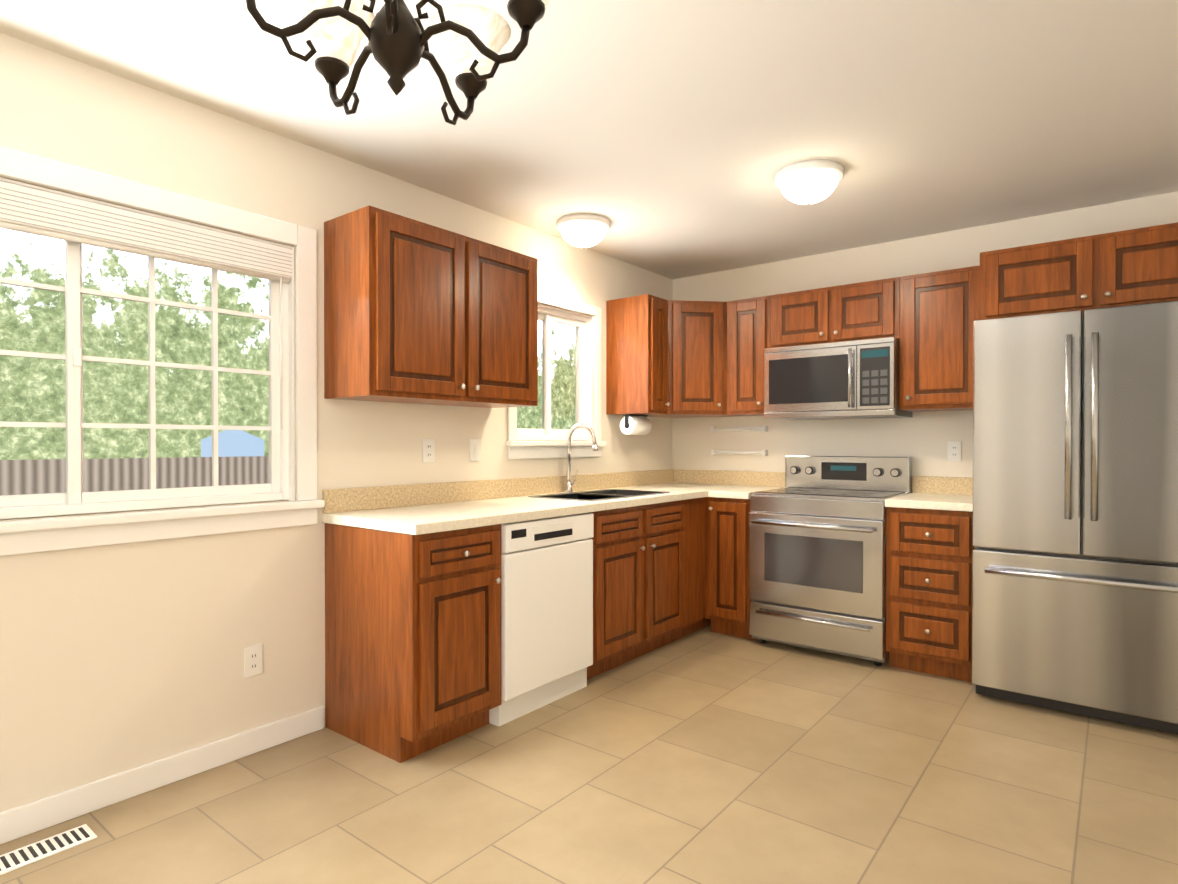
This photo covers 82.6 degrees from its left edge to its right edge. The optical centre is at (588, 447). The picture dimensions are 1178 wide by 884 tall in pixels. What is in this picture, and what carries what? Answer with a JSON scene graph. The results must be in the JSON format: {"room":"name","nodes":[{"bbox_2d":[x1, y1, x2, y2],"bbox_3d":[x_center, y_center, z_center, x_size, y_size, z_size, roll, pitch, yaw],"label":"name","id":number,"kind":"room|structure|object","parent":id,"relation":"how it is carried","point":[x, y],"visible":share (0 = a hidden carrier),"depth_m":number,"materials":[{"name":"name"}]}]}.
{"room":"kitchen","nodes":[
{"label":"kitchen","id":0,"kind":"room"},
{"bbox_2d":[0,33,672,811],"bbox_3d":[-1.498,-0.031,2.490,0.150,2.440,6.690,0,1,38],"label":"wall","id":1,"kind":"structure","parent":0,"point":[114,659],"depth_m":2.47,"materials":[{"name":"beige paint"}]},
{"bbox_2d":[0,706,323,844],"bbox_3d":[-2.313,1.150,1.330,0.014,0.095,3.845,0,1,38],"label":"baseboard","id":2,"kind":"structure","parent":1,"relation":"attached to","point":[38,815],"depth_m":2.32,"materials":[{"name":"white wood"}]},
{"bbox_2d":[0,146,324,555],"bbox_3d":[-1.675,-0.291,2.201,0.175,1.227,1.640,0,1,38],"label":"window","id":3,"kind":"structure","parent":1,"relation":"in","point":[74,499],"depth_m":2.39,"materials":[{"name":"white plastic"}]},
{"bbox_2d":[0,181,291,429],"bbox_3d":[-1.656,-0.437,2.185,0.041,0.736,1.412,0,1,38],"label":"blind valance","id":4,"kind":"object","parent":3,"relation":"attached to","point":[24,209],"visible":1,"depth_m":2.30,"materials":[{"name":"white"}]},
{"bbox_2d":[244,644,262,677],"bbox_3d":[-1.304,0.828,2.608,0.008,0.116,0.072,0,1,38],"label":"outlet","id":5,"kind":"object","parent":1,"relation":"attached to","point":[253,660],"visible":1,"depth_m":2.60,"materials":[{"name":"white plastic"}]},
{"bbox_2d":[422,439,434,462],"bbox_3d":[-0.780,0.013,3.268,0.008,0.116,0.072,0,1,38],"label":"outlet","id":6,"kind":"object","parent":1,"relation":"attached to","point":[428,447],"visible":1,"depth_m":3.26,"materials":[{"name":"white plastic"}]},
{"bbox_2d":[324,205,537,407],"bbox_3d":[-0.670,-0.583,3.104,0.378,0.745,0.975,0,1,38],"label":"upper cabinet","id":7,"kind":"object","parent":1,"relation":"attached to","point":[417,312],"visible":1,"depth_m":2.83,"materials":[{"name":"brown wood"}]},
{"bbox_2d":[470,439,479,460],"bbox_3d":[-0.593,0.011,3.502,0.012,0.116,0.072,0,1,38],"label":"light switch","id":8,"kind":"object","parent":1,"relation":"attached to","point":[474,449],"visible":1,"depth_m":3.50,"materials":[{"name":"white plastic"}]},
{"bbox_2d":[506,292,606,458],"bbox_3d":[-0.222,-0.421,4.047,0.175,0.962,0.870,0,1,38],"label":"window","id":9,"kind":"structure","parent":1,"relation":"in","point":[546,317],"depth_m":4.15,"materials":[{"name":"white plastic"}]},
{"bbox_2d":[606,294,669,414],"bbox_3d":[0.333,-0.592,4.378,0.378,0.745,0.228,0,1,38],"label":"upper cabinet","id":10,"kind":"object","parent":1,"relation":"attached to","point":[636,355],"visible":0.98,"depth_m":4.29,"materials":[{"name":"brown wood"}]},
{"bbox_2d":[620,414,651,434],"bbox_3d":[0.308,-0.152,4.402,0.116,0.130,0.220,0,1,38],"label":"paper towel holder","id":11,"kind":"object","parent":10,"relation":"attached to","point":[639,425],"visible":1,"depth_m":4.34,"materials":[{"name":"white paper"}]},
{"bbox_2d":[0,625,1177,883],"bbox_3d":[0.211,1.248,1.153,4.500,0.100,6.990,0,1,38],"label":"floor","id":12,"kind":"structure","parent":0,"point":[704,755],"depth_m":2.28,"materials":[{"name":"tile"}]},
{"bbox_2d":[0,824,96,874],"bbox_3d":[-1.653,1.189,1.946,0.110,0.007,0.350,0,1,38],"label":"floor vent","id":13,"kind":"object","parent":12,"relation":"in","point":[40,850],"visible":1,"depth_m":1.99,"materials":[{"name":"white metal"}]},
{"bbox_2d":[325,523,500,762],"bbox_3d":[-0.725,0.753,2.826,0.648,0.867,0.455,0,1,38],"label":"base cabinet","id":14,"kind":"object","parent":12,"relation":"on","point":[412,646],"visible":1,"depth_m":2.63,"materials":[{"name":"brown wood"}]},
{"bbox_2d":[489,513,593,726],"bbox_3d":[-0.397,0.752,3.245,0.606,0.862,0.602,0,1,38],"label":"dishwasher","id":15,"kind":"object","parent":12,"relation":"on","point":[546,611],"visible":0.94,"depth_m":3.02,"materials":[{"name":"white plastic"}]},
{"bbox_2d":[587,500,686,679],"bbox_3d":[0.056,0.746,3.843,0.617,0.868,0.892,0,1,38],"label":"base cabinet","id":16,"kind":"object","parent":12,"relation":"on","point":[648,578],"depth_m":3.62,"materials":[{"name":"brown wood"}]},
{"bbox_2d":[687,497,710,634],"bbox_3d":[0.603,0.741,4.537,0.617,0.868,0.875,0,1,38],"label":"base cabinet","id":17,"kind":"object","parent":12,"relation":"on","point":[696,620],"depth_m":4.15,"materials":[{"name":"brown wood"}]},
{"bbox_2d":[322,469,713,534],"bbox_3d":[0.011,0.315,3.748,0.660,0.290,2.844,0,1,38],"label":"countertop","id":18,"kind":"structure","parent":17,"relation":"on","point":[417,509],"depth_m":3.28,"materials":[{"name":"stone"}]},
{"bbox_2d":[564,423,598,491],"bbox_3d":[-0.035,0.059,3.949,0.248,0.407,0.088,0,1,38],"label":"faucet","id":19,"kind":"object","parent":18,"relation":"on","point":[569,485],"visible":1,"depth_m":3.98,"materials":[{"name":"silver metal"}]},
{"bbox_2d":[705,497,757,639],"bbox_3d":[1.024,0.742,4.351,0.310,0.867,0.648,0,1,38],"label":"base cabinet","id":20,"kind":"object","parent":12,"relation":"on","point":[727,600],"visible":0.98,"depth_m":4.13,"materials":[{"name":"brown wood"}]},
{"bbox_2d":[710,470,785,498],"bbox_3d":[1.045,0.236,4.327,0.249,0.140,0.654,0,1,38],"label":"countertop","id":21,"kind":"structure","parent":20,"relation":"on","point":[723,484],"depth_m":4.58,"materials":[{"name":"stone"}]},
{"bbox_2d":[749,455,911,665],"bbox_3d":[1.432,0.616,3.999,0.757,1.125,0.694,0,1,38],"label":"range","id":22,"kind":"object","parent":12,"relation":"on","point":[817,552],"visible":1,"depth_m":3.79,"materials":[{"name":"silver metal"}]},
{"bbox_2d":[886,507,974,681],"bbox_3d":[1.913,0.747,3.651,0.422,0.867,0.648,0,1,38],"label":"base cabinet","id":23,"kind":"object","parent":12,"relation":"on","point":[928,591],"visible":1,"depth_m":3.43,"materials":[{"name":"brown wood"}]},
{"bbox_2d":[885,476,972,511],"bbox_3d":[1.918,0.240,3.653,0.421,0.140,0.632,0,1,38],"label":"countertop","id":24,"kind":"structure","parent":23,"relation":"on","point":[929,492],"depth_m":3.80,"materials":[{"name":"stone"}]},
{"bbox_2d":[972,300,1177,733],"bbox_3d":[2.337,0.294,3.162,0.825,1.780,0.832,0,1,38],"label":"refrigerator","id":25,"kind":"object","parent":12,"relation":"on","point":[1075,527],"visible":1,"depth_m":2.89,"materials":[{"name":"silver metal"}]},
{"bbox_2d":[0,0,1177,279],"bbox_3d":[0.211,-1.292,1.135,4.500,0.100,6.990,0,1,38],"label":"ceiling","id":26,"kind":"structure","parent":0,"point":[670,138],"depth_m":2.46,"materials":[{"name":"white paint"}]},
{"bbox_2d":[246,0,549,125],"bbox_3d":[-0.400,-0.974,1.364,0.678,0.532,0.693,0,1,38],"label":"chandelier","id":27,"kind":"object","parent":26,"relation":"hanging from","point":[473,39],"visible":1,"depth_m":1.46,"materials":[{"name":"brown metal"}]},
{"bbox_2d":[556,214,609,248],"bbox_3d":[-0.032,-1.186,3.752,0.304,0.143,0.304,0,1,38],"label":"light","id":28,"kind":"object","parent":26,"relation":"attached to","point":[583,231],"visible":1,"depth_m":3.66,"materials":[{"name":"white glass"}]},
{"bbox_2d":[774,160,843,205],"bbox_3d":[1.004,-1.181,3.063,0.304,0.143,0.304,0,1,38],"label":"dome light","id":29,"kind":"object","parent":26,"relation":"attached to","point":[809,182],"visible":1,"depth_m":2.98,"materials":[{"name":"white glass"}]},
{"bbox_2d":[672,191,1177,492],"bbox_3d":[2.327,-0.041,3.831,4.500,2.440,0.150,0,1,38],"label":"wall","id":30,"kind":"structure","parent":0,"point":[922,438],"depth_m":4.17,"materials":[{"name":"beige paint"}]},
{"bbox_2d":[648,300,738,417],"bbox_3d":[0.682,-0.594,4.637,0.607,0.745,0.607,0,1,38],"label":"upper cabinet","id":31,"kind":"object","parent":30,"relation":"attached to","point":[697,358],"visible":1,"depth_m":4.39,"materials":[{"name":"brown wood"}]},
{"bbox_2d":[711,450,767,455],"bbox_3d":[1.050,0.033,4.707,0.414,0.040,0.047,0,1,38],"label":"towel rail","id":32,"kind":"object","parent":30,"relation":"attached to","point":[762,452],"visible":1,"depth_m":4.70,"materials":[{"name":"white plastic"}]},
{"bbox_2d":[711,426,767,431],"bbox_3d":[1.050,-0.132,4.706,0.414,0.040,0.047,0,1,38],"label":"towel rail","id":33,"kind":"object","parent":30,"relation":"attached to","point":[762,429],"visible":1,"depth_m":4.70,"materials":[{"name":"white plastic"}]},
{"bbox_2d":[726,295,769,415],"bbox_3d":[1.111,-0.593,4.444,0.300,0.745,0.378,0,1,38],"label":"upper cabinet","id":34,"kind":"object","parent":30,"relation":"attached to","point":[748,331],"visible":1,"depth_m":4.32,"materials":[{"name":"brown wood"}]},
{"bbox_2d":[770,277,899,347],"bbox_3d":[1.530,-0.791,4.113,0.761,0.344,0.378,0,1,38],"label":"upper cabinet","id":35,"kind":"object","parent":30,"relation":"attached to","point":[858,311],"visible":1,"depth_m":3.96,"materials":[{"name":"brown wood"}]},
{"bbox_2d":[764,337,911,419],"bbox_3d":[1.499,-0.399,4.077,0.757,0.432,0.477,0,1,38],"label":"microwave","id":36,"kind":"object","parent":35,"relation":"attached to","point":[856,379],"visible":1,"depth_m":3.90,"materials":[{"name":"silver metal"}]},
{"bbox_2d":[899,265,979,411],"bbox_3d":[1.998,-0.588,3.746,0.427,0.745,0.378,0,1,38],"label":"upper cabinet","id":37,"kind":"object","parent":30,"relation":"attached to","point":[939,313],"visible":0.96,"depth_m":3.63,"materials":[{"name":"brown wood"}]},
{"bbox_2d":[947,441,960,460],"bbox_3d":[2.119,0.019,3.890,0.072,0.116,0.008,0,1,38],"label":"outlet","id":38,"kind":"object","parent":30,"relation":"attached to","point":[954,451],"visible":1,"depth_m":3.89,"materials":[{"name":"white plastic"}]},
{"bbox_2d":[979,222,1177,319],"bbox_3d":[2.443,-0.786,3.222,0.912,0.340,0.648,0,1,38],"label":"upper cabinet","id":39,"kind":"object","parent":30,"relation":"attached to","point":[1127,267],"visible":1,"depth_m":3.02,"materials":[{"name":"brown wood"}]},
{"label":"outside","id":40,"kind":"structure","parent":0,"visible":0},
{"bbox_2d":[0,228,574,495],"bbox_3d":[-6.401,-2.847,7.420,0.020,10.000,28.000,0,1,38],"label":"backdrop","id":41,"kind":"structure","parent":40,"point":[124,305],"depth_m":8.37,"materials":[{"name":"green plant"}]}
]}

